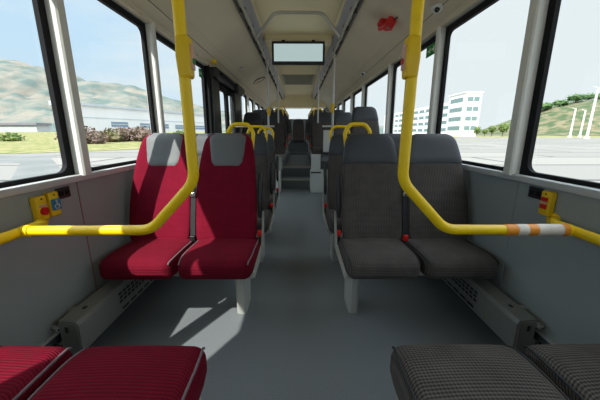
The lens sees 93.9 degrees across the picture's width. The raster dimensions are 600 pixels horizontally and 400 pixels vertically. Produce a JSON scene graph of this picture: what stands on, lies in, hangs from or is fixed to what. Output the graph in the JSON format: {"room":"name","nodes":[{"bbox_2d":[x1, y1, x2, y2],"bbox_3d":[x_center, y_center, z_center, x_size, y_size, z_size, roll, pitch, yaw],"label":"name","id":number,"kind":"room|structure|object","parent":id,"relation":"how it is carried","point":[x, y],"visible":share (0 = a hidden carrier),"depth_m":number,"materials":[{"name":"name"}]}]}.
{"room":"vehicle interior","nodes":[
{"label":"vehicle interior","id":0,"kind":"room"},
{"bbox_2d":[0,0,265,345],"bbox_3d":[-1.254,-0.938,4.241,0.080,2.250,13.300,0,13,0],"label":"wall","id":1,"kind":"structure","parent":0,"point":[42,277],"depth_m":1.38,"materials":[{"name":"plastic"}]},
{"bbox_2d":[29,195,49,220],"bbox_3d":[-1.186,0.040,1.281,0.042,0.116,0.054,0,13,0],"label":"button","id":2,"kind":"object","parent":1,"relation":"attached to","point":[39,208],"visible":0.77,"depth_m":1.26,"materials":[{"name":"yellow plastic"}]},
{"bbox_2d":[43,191,61,216],"bbox_3d":[-1.186,0.019,1.347,0.041,0.116,0.054,0,13,0],"label":"button","id":3,"kind":"object","parent":1,"relation":"attached to","point":[53,201],"visible":0.94,"depth_m":1.33,"materials":[{"name":"yellow plastic"}]},
{"bbox_2d":[55,186,70,198],"bbox_3d":[-1.200,-0.037,1.421,0.014,0.056,0.084,0,13,0],"label":"socket","id":4,"kind":"object","parent":1,"relation":"attached to","point":[63,192],"visible":0.89,"depth_m":1.42,"materials":[{"name":"black plastic"}]},
{"bbox_2d":[44,0,91,175],"bbox_3d":[-1.211,-0.662,1.423,0.109,1.075,0.062,0,13,0],"label":"trim","id":5,"kind":"structure","parent":1,"relation":"attached to","point":[55,9],"depth_m":1.42,"materials":[{"name":"white plastic"}]},
{"bbox_2d":[0,163,135,198],"bbox_3d":[-1.234,-0.782,4.279,0.078,0.035,13.300,0,13,0],"label":"trim","id":6,"kind":"structure","parent":1,"relation":"attached to","point":[10,191],"depth_m":1.36,"materials":[{"name":"silver metal"}]},
{"bbox_2d":[40,280,154,355],"bbox_3d":[-1.200,0.014,4.470,0.053,0.192,13.300,0,13,0],"label":"baseboard","id":7,"kind":"structure","parent":1,"relation":"attached to","point":[55,337],"depth_m":1.39,"materials":[{"name":"plastic"}]},
{"bbox_2d":[0,0,198,244],"bbox_3d":[-0.804,-0.541,0.463,0.865,1.704,1.869,0,13,0],"label":"handrail","id":8,"kind":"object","parent":1,"relation":"in","point":[67,169],"depth_m":1.12,"materials":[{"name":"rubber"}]},
{"bbox_2d":[50,234,195,352],"bbox_3d":[-1.134,0.637,1.457,0.166,0.182,3.151,0,13,0],"label":"heater","id":9,"kind":"object","parent":1,"relation":"attached to","point":[84,323],"visible":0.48,"depth_m":1.47,"materials":[{"name":"metal"}]},
{"bbox_2d":[119,280,143,302],"bbox_3d":[-1.061,0.419,2.297,0.002,0.065,1.354,0,13,0],"label":"grille","id":10,"kind":"object","parent":9,"relation":"attached to","point":[128,289],"depth_m":1.73,"materials":[{"name":"grey"}]},
{"bbox_2d":[91,0,156,170],"bbox_3d":[-1.228,-0.770,1.883,0.034,1.080,0.885,0,13,0],"label":"window","id":11,"kind":"structure","parent":1,"relation":"in","point":[110,4],"depth_m":2.17,"materials":[{"name":"black rubber"}]},
{"bbox_2d":[140,22,165,132],"bbox_3d":[-1.216,-0.882,2.342,0.109,1.075,0.062,0,13,0],"label":"trim","id":12,"kind":"structure","parent":1,"relation":"attached to","point":[150,27],"depth_m":2.29,"materials":[{"name":"white plastic"}]},
{"bbox_2d":[156,32,207,133],"bbox_3d":[-1.234,-1.044,3.029,0.034,1.080,1.350,0,13,0],"label":"window","id":13,"kind":"structure","parent":1,"relation":"in","point":[159,37],"depth_m":3.54,"materials":[{"name":"black rubber"}]},
{"bbox_2d":[115,0,270,109],"bbox_3d":[-1.123,-1.918,4.008,0.220,0.195,13.300,0,13,0],"label":"trim","id":14,"kind":"structure","parent":1,"relation":"attached to","point":[159,12],"depth_m":2.77,"materials":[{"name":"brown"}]},
{"bbox_2d":[201,65,213,133],"bbox_3d":[-1.223,-1.210,3.714,0.109,1.075,0.062,0,13,0],"label":"trim","id":15,"kind":"structure","parent":1,"relation":"attached to","point":[206,67],"depth_m":3.67,"materials":[{"name":"black rubber"}]},
{"bbox_2d":[209,67,244,132],"bbox_3d":[-1.157,-1.002,4.833,0.260,2.000,2.020,0,13,0],"label":"door","id":16,"kind":"structure","parent":1,"relation":"in","point":[219,81],"depth_m":4.37,"materials":[{"name":"grey"}]},
{"bbox_2d":[244,95,248,111],"bbox_3d":[-1.239,-1.897,6.583,0.109,1.075,0.062,0,13,0],"label":"trim","id":17,"kind":"structure","parent":1,"relation":"attached to","point":[247,97],"depth_m":6.47,"materials":[{"name":"white plastic"}]},
{"bbox_2d":[236,125,274,134],"bbox_3d":[-0.834,-1.126,5.186,0.730,0.496,0.032,0,13,0],"label":"rail","id":18,"kind":"object","parent":1,"relation":"attached to","point":[251,125],"visible":0.21,"depth_m":5.12,"materials":[{"name":"metal"}]},
{"bbox_2d":[184,0,280,103],"bbox_3d":[-0.939,-2.154,3.952,0.690,0.350,13.300,0,13,0],"label":"ceiling","id":19,"kind":"structure","parent":0,"point":[220,21],"depth_m":3.25,"materials":[{"name":"plastic"}]},
{"bbox_2d":[253,77,264,83],"bbox_3d":[-0.874,-2.529,5.919,0.269,0.139,0.296,0,13,0],"label":"speaker","id":20,"kind":"object","parent":19,"relation":"attached to","point":[258,80],"visible":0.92,"depth_m":5.91},
{"bbox_2d":[90,151,504,399],"bbox_3d":[-0.024,-0.128,4.442,2.520,0.600,13.300,0,13,0],"label":"floor","id":21,"kind":"structure","parent":0,"point":[297,338],"depth_m":1.74,"materials":[{"name":"plastic"}]},
{"bbox_2d":[0,345,206,399],"bbox_3d":[-0.768,0.739,0.779,0.940,0.469,0.450,0,13,0],"label":"seat","id":22,"kind":"object","parent":21,"relation":"on","point":[132,372],"visible":1,"depth_m":0.81,"materials":[{"name":"red fabric"}]},
{"bbox_2d":[0,346,71,399],"bbox_3d":[-0.958,0.579,0.740,0.429,0.139,0.450,0,13,0],"label":"seat cushion","id":23,"kind":"object","parent":22,"relation":"on","point":[23,369],"depth_m":0.83,"materials":[{"name":"fabric"}]},
{"bbox_2d":[98,122,263,313],"bbox_3d":[-0.735,0.113,1.840,0.954,1.224,0.694,0,13,0],"label":"seat","id":24,"kind":"object","parent":21,"relation":"on","point":[221,212],"visible":0.92,"depth_m":1.90,"materials":[{"name":"red fabric"}]},
{"bbox_2d":[99,238,195,279],"bbox_3d":[-0.931,0.348,1.770,0.429,0.139,0.450,0,13,0],"label":"seat cushion","id":25,"kind":"object","parent":24,"relation":"on","point":[139,258],"depth_m":1.59,"materials":[{"name":"red fabric"}]},
{"bbox_2d":[178,237,260,279],"bbox_3d":[-0.486,0.348,1.772,0.429,0.139,0.450,0,13,0],"label":"seat cushion","id":26,"kind":"object","parent":24,"relation":"on","point":[207,258],"depth_m":1.60,"materials":[{"name":"fabric"}]},
{"bbox_2d":[196,125,274,261],"bbox_3d":[-0.727,-0.062,2.569,0.954,1.224,0.694,0,13,0],"label":"seat","id":27,"kind":"object","parent":21,"relation":"on","point":[260,145],"visible":0.27,"depth_m":2.66,"materials":[{"name":"grey fabric"}]},
{"bbox_2d":[256,209,271,233],"bbox_3d":[-0.478,0.173,2.501,0.429,0.139,0.450,0,13,0],"label":"seat cushion","id":28,"kind":"object","parent":27,"relation":"on","point":[267,212],"depth_m":2.35,"materials":[{"name":"grey fabric"}]},
{"bbox_2d":[214,127,279,233],"bbox_3d":[-0.731,-0.236,3.298,0.954,1.224,0.694,0,13,0],"label":"seat","id":29,"kind":"object","parent":21,"relation":"on","point":[270,141],"visible":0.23,"depth_m":3.39,"materials":[{"name":"fabric"}]},
{"bbox_2d":[269,193,277,208],"bbox_3d":[-0.482,-0.002,3.231,0.429,0.139,0.450,0,13,0],"label":"seat cushion","id":30,"kind":"object","parent":29,"relation":"on","point":[275,194],"depth_m":3.11,"materials":[{"name":"grey fabric"}]},
{"bbox_2d":[266,63,270,133],"bbox_3d":[-0.554,-1.213,5.002,0.078,2.330,0.070,0,13,0],"label":"stanchion","id":31,"kind":"object","parent":21,"relation":"on","point":[266,63],"depth_m":4.87,"materials":[{"name":"grey metal"}]},
{"bbox_2d":[252,106,288,159],"bbox_3d":[-0.749,-1.553,6.479,0.954,1.224,0.694,0,13,0],"label":"seat","id":32,"kind":"object","parent":21,"relation":"on","point":[263,112],"visible":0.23,"depth_m":6.59,"materials":[{"name":"fabric"}]},
{"bbox_2d":[277,66,278,156],"bbox_3d":[-0.437,-1.528,5.699,0.070,2.220,0.070,0,13,0],"label":"stanchion","id":33,"kind":"object","parent":21,"relation":"on","point":[277,66],"visible":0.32,"depth_m":5.55,"materials":[{"name":"grey metal"}]},
{"bbox_2d":[266,109,289,156],"bbox_3d":[-0.753,-1.739,7.257,0.954,1.224,0.694,0,13,0],"label":"seat","id":34,"kind":"object","parent":21,"relation":"on","point":[283,109],"visible":0.09,"depth_m":7.36,"materials":[{"name":"black plastic"}]},
{"bbox_2d":[275,171,281,192],"bbox_3d":[-0.780,-0.397,5.700,0.780,0.418,0.400,0,13,0],"label":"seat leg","id":35,"kind":"object","parent":21,"relation":"on","point":[279,171],"visible":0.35,"depth_m":5.55,"materials":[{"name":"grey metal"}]},
{"bbox_2d":[242,108,286,170],"bbox_3d":[-0.744,-1.213,5.574,0.954,1.224,0.694,0,13,0],"label":"seat","id":36,"kind":"object","parent":35,"relation":"on","point":[253,118],"visible":0.38,"depth_m":5.66,"materials":[{"name":"grey fabric"}]},
{"bbox_2d":[275,147,285,153],"bbox_3d":[-0.495,-0.978,5.506,0.429,0.139,0.450,0,13,0],"label":"seat cushion","id":37,"kind":"object","parent":36,"relation":"on","point":[278,150],"depth_m":5.30,"materials":[{"name":"grey fabric"}]},
{"bbox_2d":[288,119,307,151],"bbox_3d":[-0.055,-2.310,9.983,2.240,1.145,0.694,0,13,0],"label":"seat","id":38,"kind":"object","parent":21,"relation":"on","point":[298,143],"visible":0.31,"depth_m":10.02,"materials":[{"name":"grey fabric"}]},
{"bbox_2d":[292,138,304,141],"bbox_3d":[-0.055,-2.113,9.905,0.429,0.139,0.450,0,13,0],"label":"seat cushion","id":39,"kind":"object","parent":38,"relation":"on","point":[294,139],"depth_m":9.70,"materials":[{"name":"grey fabric"}]},
{"bbox_2d":[306,112,309,154],"bbox_3d":[0.668,-1.927,8.043,0.954,1.224,0.694,0,13,0],"label":"seat","id":40,"kind":"object","parent":21,"relation":"on","point":[309,112],"visible":0.04,"depth_m":8.14,"materials":[{"name":"grey fabric"}]},
{"bbox_2d":[317,66,319,122],"bbox_3d":[0.363,-1.529,5.703,0.070,2.220,0.070,0,13,0],"label":"stanchion","id":41,"kind":"object","parent":21,"relation":"on","point":[318,66],"visible":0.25,"depth_m":5.58,"materials":[{"name":"grey metal"}]},
{"bbox_2d":[307,109,329,156],"bbox_3d":[0.673,-1.741,7.265,0.954,1.224,0.694,0,13,0],"label":"seat","id":42,"kind":"object","parent":21,"relation":"on","point":[312,109],"visible":0.12,"depth_m":7.36,"materials":[{"name":"grey fabric"}]},
{"bbox_2d":[310,154,327,191],"bbox_3d":[0.684,-0.552,5.614,0.952,0.760,0.512,0,13,0],"label":"box","id":43,"kind":"object","parent":21,"relation":"on","point":[316,174],"visible":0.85,"depth_m":5.49,"materials":[{"name":"grey plastic"}]},
{"bbox_2d":[310,108,351,155],"bbox_3d":[0.682,-1.215,5.581,0.954,1.224,0.694,0,13,0],"label":"seat","id":44,"kind":"object","parent":43,"relation":"on","point":[341,118],"visible":0.41,"depth_m":5.67,"materials":[{"name":"grey fabric"}]},
{"bbox_2d":[311,147,328,153],"bbox_3d":[0.435,-0.979,5.511,0.429,0.139,0.450,0,13,0],"label":"seat cushion","id":45,"kind":"object","parent":44,"relation":"on","point":[314,150],"depth_m":5.30,"materials":[{"name":"grey fabric"}]},
{"bbox_2d":[308,106,344,147],"bbox_3d":[0.677,-1.555,6.487,0.954,1.224,0.694,0,13,0],"label":"seat","id":46,"kind":"object","parent":21,"relation":"on","point":[335,111],"visible":0.22,"depth_m":6.60,"materials":[{"name":"black plastic"}]},
{"bbox_2d":[330,54,335,135],"bbox_3d":[0.502,-1.063,4.376,0.078,2.330,0.070,0,13,0],"label":"stanchion","id":47,"kind":"object","parent":21,"relation":"on","point":[334,55],"depth_m":4.23,"materials":[{"name":"grey metal"}]},
{"bbox_2d":[323,125,400,261],"bbox_3d":[0.699,-0.064,2.577,0.954,1.224,0.694,0,13,0],"label":"seat","id":48,"kind":"object","parent":21,"relation":"on","point":[336,147],"visible":0.3,"depth_m":2.66,"materials":[{"name":"grey fabric"}]},
{"bbox_2d":[325,209,341,232],"bbox_3d":[0.452,0.172,2.506,0.429,0.139,0.450,0,13,0],"label":"seat cushion","id":49,"kind":"object","parent":48,"relation":"on","point":[329,213],"depth_m":2.35,"materials":[{"name":"grey fabric"}]},
{"bbox_2d":[334,122,499,312],"bbox_3d":[0.725,0.111,1.847,0.954,1.224,0.694,0,13,0],"label":"seat","id":50,"kind":"object","parent":21,"relation":"on","point":[373,207],"visible":0.95,"depth_m":1.91,"materials":[{"name":"grey fabric"}]},
{"bbox_2d":[338,237,419,278],"bbox_3d":[0.478,0.346,1.777,0.429,0.139,0.450,0,13,0],"label":"seat cushion","id":51,"kind":"object","parent":50,"relation":"on","point":[358,257],"depth_m":1.60,"materials":[{"name":"grey fabric"}]},
{"bbox_2d":[402,238,498,278],"bbox_3d":[0.923,0.346,1.779,0.429,0.139,0.450,0,13,0],"label":"seat cushion","id":52,"kind":"object","parent":50,"relation":"on","point":[440,258],"depth_m":1.59,"materials":[{"name":"grey fabric"}]},
{"bbox_2d":[390,344,599,399],"bbox_3d":[0.762,0.738,0.787,0.940,0.469,0.450,0,13,0],"label":"seat","id":53,"kind":"object","parent":21,"relation":"on","point":[428,371],"visible":1,"depth_m":0.81,"materials":[{"name":"grey fabric"}]},
{"bbox_2d":[523,344,599,399],"bbox_3d":[0.952,0.577,0.750,0.429,0.139,0.450,0,13,0],"label":"seat cushion","id":54,"kind":"object","parent":53,"relation":"on","point":[574,368],"depth_m":0.83,"materials":[{"name":"grey fabric"}]},
{"bbox_3d":[0.874,-0.065,4.395,0.595,0.380,1.330,0,13,0],"label":"box","id":55,"kind":"object","parent":21,"relation":"on","visible":0},
{"bbox_2d":[349,107,379,133],"bbox_3d":[0.924,-0.742,3.948,0.459,1.145,0.694,0,13,0],"label":"seat","id":56,"kind":"object","parent":55,"relation":"on","point":[368,115],"visible":0.17,"depth_m":4.04,"materials":[{"name":"grey fabric"}]},
{"bbox_2d":[251,0,345,96],"bbox_3d":[-0.024,-2.262,3.931,0.920,0.070,13.300,0,13,0],"label":"ceiling","id":57,"kind":"structure","parent":0,"point":[308,24],"depth_m":3.31,"materials":[{"name":"plastic"}]},
{"bbox_2d":[236,0,284,97],"bbox_3d":[-0.538,-2.211,3.941,0.120,0.115,13.300,0,13,0],"label":"trim","id":58,"kind":"structure","parent":57,"relation":"attached to","point":[250,10],"depth_m":3.44,"materials":[{"name":"grey"}]},
{"bbox_2d":[232,0,283,99],"bbox_3d":[-0.568,-2.120,3.911,0.090,0.068,12.200,0,13,0],"label":"rail","id":59,"kind":"object","parent":58,"relation":"attached to","point":[242,11],"visible":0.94,"depth_m":3.30,"materials":[{"name":"beige"}]},
{"bbox_2d":[254,10,342,40],"bbox_3d":[-0.019,-1.913,3.104,1.074,0.055,0.761,0,13,0],"label":"hoop","id":60,"kind":"object","parent":59,"relation":"attached to","point":[273,14],"visible":0.96,"depth_m":2.80,"materials":[{"name":"beige"}]},
{"bbox_2d":[264,34,331,46],"bbox_3d":[-0.023,-2.197,3.865,0.910,0.085,0.300,0,13,0],"label":"trim","id":61,"kind":"structure","parent":57,"relation":"attached to","point":[268,38],"depth_m":3.72,"materials":[{"name":"plastic"}]},
{"bbox_2d":[272,40,324,64],"bbox_3d":[-0.022,-1.972,3.746,0.700,0.312,0.115,0,13,0],"label":"monitor","id":62,"kind":"object","parent":61,"relation":"hanging from","point":[284,52],"visible":1,"depth_m":3.69,"materials":[{"name":"black plastic"}]},
{"bbox_2d":[282,75,314,84],"bbox_3d":[-0.040,-2.944,6.879,0.740,0.016,1.250,0,13,0],"label":"ceiling vent","id":63,"kind":"object","parent":57,"relation":"in","point":[288,79],"visible":1,"depth_m":6.75,"materials":[{"name":"beige"}]},
{"bbox_2d":[270,107,328,138],"bbox_3d":[-0.060,-2.640,10.709,2.520,2.550,0.060,0,13,0],"label":"wall","id":64,"kind":"structure","parent":0,"point":[326,108],"depth_m":10.62,"materials":[{"name":"laminate"}]},
{"bbox_2d":[272,108,324,119],"bbox_3d":[-0.060,-3.244,10.544,2.000,0.460,0.040,0,13,0],"label":"window","id":65,"kind":"structure","parent":64,"relation":"in","point":[272,108],"depth_m":10.48,"materials":[{"name":"black glass"}]},
{"bbox_2d":[271,96,325,107],"bbox_3d":[-0.058,-3.567,10.200,1.980,0.410,0.400,0,13,0],"label":"trim","id":66,"kind":"structure","parent":64,"relation":"attached to","point":[289,101],"depth_m":10.02,"materials":[{"name":"plastic"}]},
{"bbox_2d":[311,0,359,97],"bbox_3d":[0.491,-2.212,3.946,0.120,0.115,13.300,0,13,0],"label":"trim","id":67,"kind":"structure","parent":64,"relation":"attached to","point":[348,4],"depth_m":3.44,"materials":[{"name":"grey"}]},
{"bbox_2d":[313,0,363,99],"bbox_3d":[0.522,-2.121,3.917,0.090,0.068,12.200,0,13,0],"label":"rail","id":68,"kind":"object","parent":67,"relation":"attached to","point":[354,11],"visible":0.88,"depth_m":3.30,"materials":[{"name":"beige"}]},
{"bbox_2d":[316,0,425,103],"bbox_3d":[0.891,-2.156,3.962,0.690,0.350,13.300,0,13,0],"label":"ceiling","id":69,"kind":"structure","parent":0,"point":[363,39],"depth_m":3.36,"materials":[{"name":"plastic"}]},
{"bbox_2d":[377,16,397,30],"bbox_3d":[0.848,-1.715,2.723,0.152,0.147,0.288,0,13,0],"label":"valve","id":70,"kind":"object","parent":69,"relation":"attached to","point":[384,24],"visible":1,"depth_m":2.68,"materials":[{"name":"red plastic"}]},
{"bbox_2d":[335,0,599,343],"bbox_3d":[1.206,-0.941,4.254,0.080,2.250,13.300,0,13,0],"label":"wall","id":71,"kind":"structure","parent":0,"point":[557,278],"depth_m":1.36,"materials":[{"name":"plastic"}]},
{"bbox_2d":[350,94,355,113],"bbox_3d":[1.167,-1.818,6.255,0.109,1.075,0.062,0,13,0],"label":"trim","id":72,"kind":"structure","parent":71,"relation":"attached to","point":[351,98],"depth_m":6.17,"materials":[{"name":"white plastic"}]},
{"bbox_2d":[322,70,387,151],"bbox_3d":[0.812,-1.311,4.426,0.794,1.210,1.470,0,13,0],"label":"window","id":73,"kind":"structure","parent":71,"relation":"in","point":[385,73],"depth_m":5.13,"materials":[{"name":"black rubber"}]},
{"bbox_2d":[353,88,361,108],"bbox_3d":[1.185,-1.685,5.706,0.034,1.080,1.070,0,13,0],"label":"window","id":74,"kind":"structure","parent":71,"relation":"in","point":[360,90],"depth_m":6.05,"materials":[{"name":"black rubber"}]},
{"bbox_2d":[361,84,367,106],"bbox_3d":[1.173,-1.555,5.156,0.109,1.075,0.062,0,13,0],"label":"trim","id":75,"kind":"structure","parent":71,"relation":"attached to","point":[363,86],"depth_m":5.05,"materials":[{"name":"white plastic"}]},
{"bbox_2d":[384,64,396,133],"bbox_3d":[1.181,-1.199,3.668,0.109,1.075,0.062,0,13,0],"label":"trim","id":76,"kind":"structure","parent":71,"relation":"attached to","point":[390,67],"depth_m":3.62,"materials":[{"name":"white plastic"}]},
{"bbox_2d":[326,0,481,109],"bbox_3d":[1.076,-1.921,4.019,0.220,0.195,13.300,0,13,0],"label":"trim","id":77,"kind":"structure","parent":71,"relation":"attached to","point":[390,52],"depth_m":2.96,"materials":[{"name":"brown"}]},
{"bbox_2d":[390,35,435,133],"bbox_3d":[1.200,-1.048,3.046,0.034,1.080,1.220,0,13,0],"label":"window","id":78,"kind":"structure","parent":71,"relation":"in","point":[424,46],"depth_m":3.53,"materials":[{"name":"black rubber"}]},
{"bbox_2d":[426,42,434,57],"bbox_3d":[1.196,-1.368,2.558,0.003,0.096,0.190,0,13,0],"label":"sticker","id":79,"kind":"object","parent":78,"relation":"attached to","point":[430,50],"visible":0.93,"depth_m":2.56,"materials":[{"name":"green"}]},
{"bbox_2d":[431,3,442,12],"bbox_3d":[1.057,-1.454,2.146,0.100,0.052,0.130,0,13,0],"label":"security camera","id":80,"kind":"object","parent":71,"relation":"attached to","point":[436,8],"visible":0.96,"depth_m":2.11,"materials":[{"name":"grey plastic"}]},
{"bbox_2d":[427,25,450,133],"bbox_3d":[1.188,-0.901,2.423,0.109,1.075,0.062,0,13,0],"label":"trim","id":81,"kind":"structure","parent":71,"relation":"attached to","point":[441,31],"depth_m":2.37,"materials":[{"name":"white plastic"}]},
{"bbox_2d":[436,0,503,170],"bbox_3d":[1.206,-0.781,1.933,0.034,1.080,0.950,0,13,0],"label":"window","id":82,"kind":"structure","parent":71,"relation":"in","point":[484,5],"depth_m":2.23,"materials":[{"name":"black rubber"}]},
{"bbox_2d":[402,235,544,351],"bbox_3d":[1.120,0.634,1.469,0.166,0.182,3.151,0,13,0],"label":"heater","id":83,"kind":"object","parent":71,"relation":"attached to","point":[511,321],"visible":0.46,"depth_m":1.49,"materials":[{"name":"metal"}]},
{"bbox_2d":[452,279,477,301],"bbox_3d":[1.038,0.417,2.308,0.002,0.065,1.354,0,13,0],"label":"grille","id":84,"kind":"object","parent":83,"relation":"attached to","point":[463,285],"depth_m":1.74,"materials":[{"name":"grey"}]},
{"bbox_2d":[441,279,554,353],"bbox_3d":[1.153,0.011,4.482,0.053,0.192,13.300,0,13,0],"label":"baseboard","id":85,"kind":"structure","parent":71,"relation":"attached to","point":[539,335],"depth_m":1.40,"materials":[{"name":"plastic"}]},
{"bbox_2d":[398,0,599,245],"bbox_3d":[0.798,-0.543,0.474,0.865,1.704,1.874,0,13,0],"label":"handrail","id":86,"kind":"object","parent":71,"relation":"in","point":[526,168],"depth_m":1.13,"materials":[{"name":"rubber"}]},
{"bbox_2d":[503,0,548,174],"bbox_3d":[1.194,-0.666,1.441,0.109,1.075,0.062,0,13,0],"label":"trim","id":87,"kind":"structure","parent":71,"relation":"attached to","point":[538,9],"depth_m":1.44,"materials":[{"name":"white plastic"}]},
{"bbox_2d":[462,163,599,198],"bbox_3d":[1.187,-0.785,4.292,0.078,0.035,13.300,0,13,0],"label":"trim","id":88,"kind":"structure","parent":71,"relation":"attached to","point":[586,191],"depth_m":1.35,"materials":[{"name":"silver metal"}]},
{"bbox_2d":[528,186,544,199],"bbox_3d":[1.186,-0.036,1.409,0.014,0.056,0.084,0,13,0],"label":"socket","id":89,"kind":"object","parent":71,"relation":"attached to","point":[534,192],"visible":0.97,"depth_m":1.41,"materials":[{"name":"black plastic"}]},
{"bbox_2d":[538,190,556,215],"bbox_3d":[1.173,0.015,1.331,0.040,0.116,0.054,0,13,0],"label":"button","id":90,"kind":"object","parent":71,"relation":"attached to","point":[548,198],"visible":1,"depth_m":1.31,"materials":[{"name":"yellow plastic"}]},
{"label":"outside","id":91,"kind":"structure","parent":0,"visible":0},
{"bbox_2d":[0,135,599,182],"bbox_3d":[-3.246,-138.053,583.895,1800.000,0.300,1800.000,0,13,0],"label":"ground","id":92,"kind":"structure","parent":91,"point":[576,158],"depth_m":19.18,"materials":[{"name":"concrete"}]},
{"bbox_2d":[0,123,51,131],"bbox_3d":[-94.531,-23.660,95.095,16.000,4.750,6.000,0,13,0],"label":"shed","id":93,"kind":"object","parent":92,"relation":"on","point":[4,127],"visible":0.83,"depth_m":92.58,"materials":[{"name":"grey"}]},
{"bbox_2d":[0,132,225,153],"bbox_3d":[-70.798,-12.183,53.501,119.000,1.750,73.500,0,13,0],"label":"lawn","id":94,"kind":"structure","parent":92,"relation":"on","point":[34,142],"depth_m":34.05,"materials":[{"name":"green plant"}]},
{"bbox_2d":[0,132,25,140],"bbox_3d":[-49.036,-10.585,47.547,3.322,2.030,3.491,9,16,33],"label":"bush","id":95,"kind":"object","parent":94,"relation":"on","point":[9,136],"visible":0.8,"depth_m":46.90,"materials":[{"name":"green plant"}]},
{"bbox_2d":[54,126,99,143],"bbox_3d":[-30.639,-8.834,38.785,5.204,3.117,5.115,9,16,34],"label":"bush","id":96,"kind":"object","parent":94,"relation":"on","point":[86,128],"visible":0.15,"depth_m":38.15,"materials":[{"name":"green plant"}]},
{"bbox_2d":[86,130,108,143],"bbox_3d":[-28.429,-8.625,38.852,2.896,2.124,2.835,6,15,24],"label":"bush","id":97,"kind":"object","parent":94,"relation":"on","point":[97,137],"visible":0.87,"depth_m":38.42,"materials":[{"name":"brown plant"}]},
{"bbox_2d":[100,128,123,141],"bbox_3d":[-30.408,-10.238,45.058,3.707,2.709,3.536,0,13,0],"label":"bush","id":98,"kind":"object","parent":94,"relation":"on","point":[113,136],"visible":0.74,"depth_m":44.49,"materials":[{"name":"green plant"}]},
{"bbox_2d":[115,126,133,140],"bbox_3d":[-29.606,-10.946,47.555,3.803,2.993,3.532,-9,16,-34],"label":"bush","id":99,"kind":"object","parent":94,"relation":"on","point":[126,133],"visible":0.48,"depth_m":46.67,"materials":[{"name":"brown plant"}]},
{"bbox_2d":[128,126,150,141],"bbox_3d":[-26.895,-11.030,47.480,4.396,3.104,4.018,0,13,0],"label":"bush","id":100,"kind":"object","parent":94,"relation":"on","point":[139,133],"visible":0.78,"depth_m":46.47,"materials":[{"name":"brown plant"}]},
{"bbox_2d":[48,101,204,131],"bbox_3d":[-72.437,-37.159,134.311,36.923,12.750,72.880,0,13,0],"label":"factory hall","id":101,"kind":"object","parent":92,"relation":"on","point":[100,117],"visible":0.52,"depth_m":118.20,"materials":[{"name":"white"}]},
{"bbox_2d":[383,91,483,136],"bbox_3d":[72.668,-49.720,174.979,8.700,18.250,117.300,0,13,0],"label":"office building","id":102,"kind":"structure","parent":92,"relation":"on","point":[461,114],"depth_m":123.88,"materials":[{"name":"white"}]},
{"bbox_2d":[452,136,599,137],"bbox_3d":[183.424,-23.455,104.402,292.000,0.040,52.000,0,13,0],"label":"grass verge","id":103,"kind":"structure","parent":92,"relation":"on","point":[452,136],"depth_m":93.74,"materials":[{"name":"plant"}]},
{"bbox_2d":[488,125,496,136],"bbox_3d":[82.230,-29.690,119.767,3.688,4.994,3.712,0,13,0],"label":"tree","id":104,"kind":"object","parent":103,"relation":"on","point":[492,129],"visible":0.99,"depth_m":119.19,"materials":[{"name":"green plant"}]},
{"bbox_2d":[498,122,509,136],"bbox_3d":[86.955,-30.208,119.743,4.661,6.012,4.562,0,13,0],"label":"tree","id":105,"kind":"object","parent":103,"relation":"on","point":[504,127],"visible":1,"depth_m":118.89,"materials":[{"name":"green plant"}]},
{"bbox_2d":[568,108,576,136],"bbox_3d":[92.453,-26.284,95.323,1.620,9.748,0.800,0,13,0],"label":"lamp pole","id":106,"kind":"object","parent":103,"relation":"on","point":[571,128],"visible":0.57,"depth_m":95.21,"materials":[{"name":"white"}]},
{"bbox_2d":[577,109,585,136],"bbox_3d":[95.880,-26.045,95.399,1.620,9.248,0.800,0,13,0],"label":"lamp pole","id":107,"kind":"object","parent":103,"relation":"on","point":[581,128],"visible":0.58,"depth_m":95.33,"materials":[{"name":"white"}]},
{"bbox_2d":[583,86,599,138],"bbox_3d":[73.607,-21.977,70.882,1.620,12.748,0.800,0,13,0],"label":"lamp pole","id":108,"kind":"object","parent":92,"relation":"on","point":[597,90],"visible":1,"depth_m":70.88,"materials":[{"name":"white"}]},
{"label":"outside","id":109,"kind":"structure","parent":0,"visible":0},
{"bbox_2d":[0,156,60,179],"bbox_3d":[-36.606,-2.114,15.274,66.991,0.022,13.143,2,14,8],"label":"lane","id":110,"kind":"structure","parent":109,"point":[29,166],"depth_m":13.18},
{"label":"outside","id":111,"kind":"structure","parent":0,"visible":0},
{"bbox_2d":[477,100,599,135],"bbox_3d":[261.207,-56.778,188.758,291.786,25.964,110.000,0,13,0],"label":"hill","id":112,"kind":"structure","parent":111,"point":[557,121],"depth_m":163.63,"materials":[{"name":"plant"}]},
{"bbox_2d":[542,102,556,110],"bbox_3d":[162.950,-61.520,187.225,13.893,8.112,13.050,0,13,0],"label":"tree","id":113,"kind":"object","parent":112,"relation":"on","point":[546,105],"visible":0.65,"depth_m":183.77,"materials":[{"name":"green plant"}]},
{"bbox_2d":[552,100,572,105],"bbox_3d":[173.590,-63.746,186.718,12.359,6.670,12.184,0,13,0],"label":"tree","id":114,"kind":"object","parent":112,"relation":"on","point":[558,102],"visible":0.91,"depth_m":184.38,"materials":[{"name":"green plant"}]},
{"bbox_2d":[565,93,589,102],"bbox_3d":[183.514,-66.709,185.911,12.053,8.229,12.366,0,13,0],"label":"tree","id":115,"kind":"object","parent":112,"relation":"on","point":[576,97],"visible":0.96,"depth_m":183.53,"materials":[{"name":"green plant"}]},
{"bbox_2d":[584,93,599,99],"bbox_3d":[192.174,-67.608,185.853,12.197,7.144,12.272,0,13,0],"label":"tree","id":116,"kind":"object","parent":112,"relation":"on","point":[592,96],"visible":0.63,"depth_m":182.81,"materials":[{"name":"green plant"}]},
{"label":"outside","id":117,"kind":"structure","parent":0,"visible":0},
{"bbox_2d":[0,59,383,133],"bbox_3d":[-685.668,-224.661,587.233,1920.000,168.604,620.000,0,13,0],"label":"mountain","id":118,"kind":"structure","parent":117,"point":[24,92],"depth_m":495.72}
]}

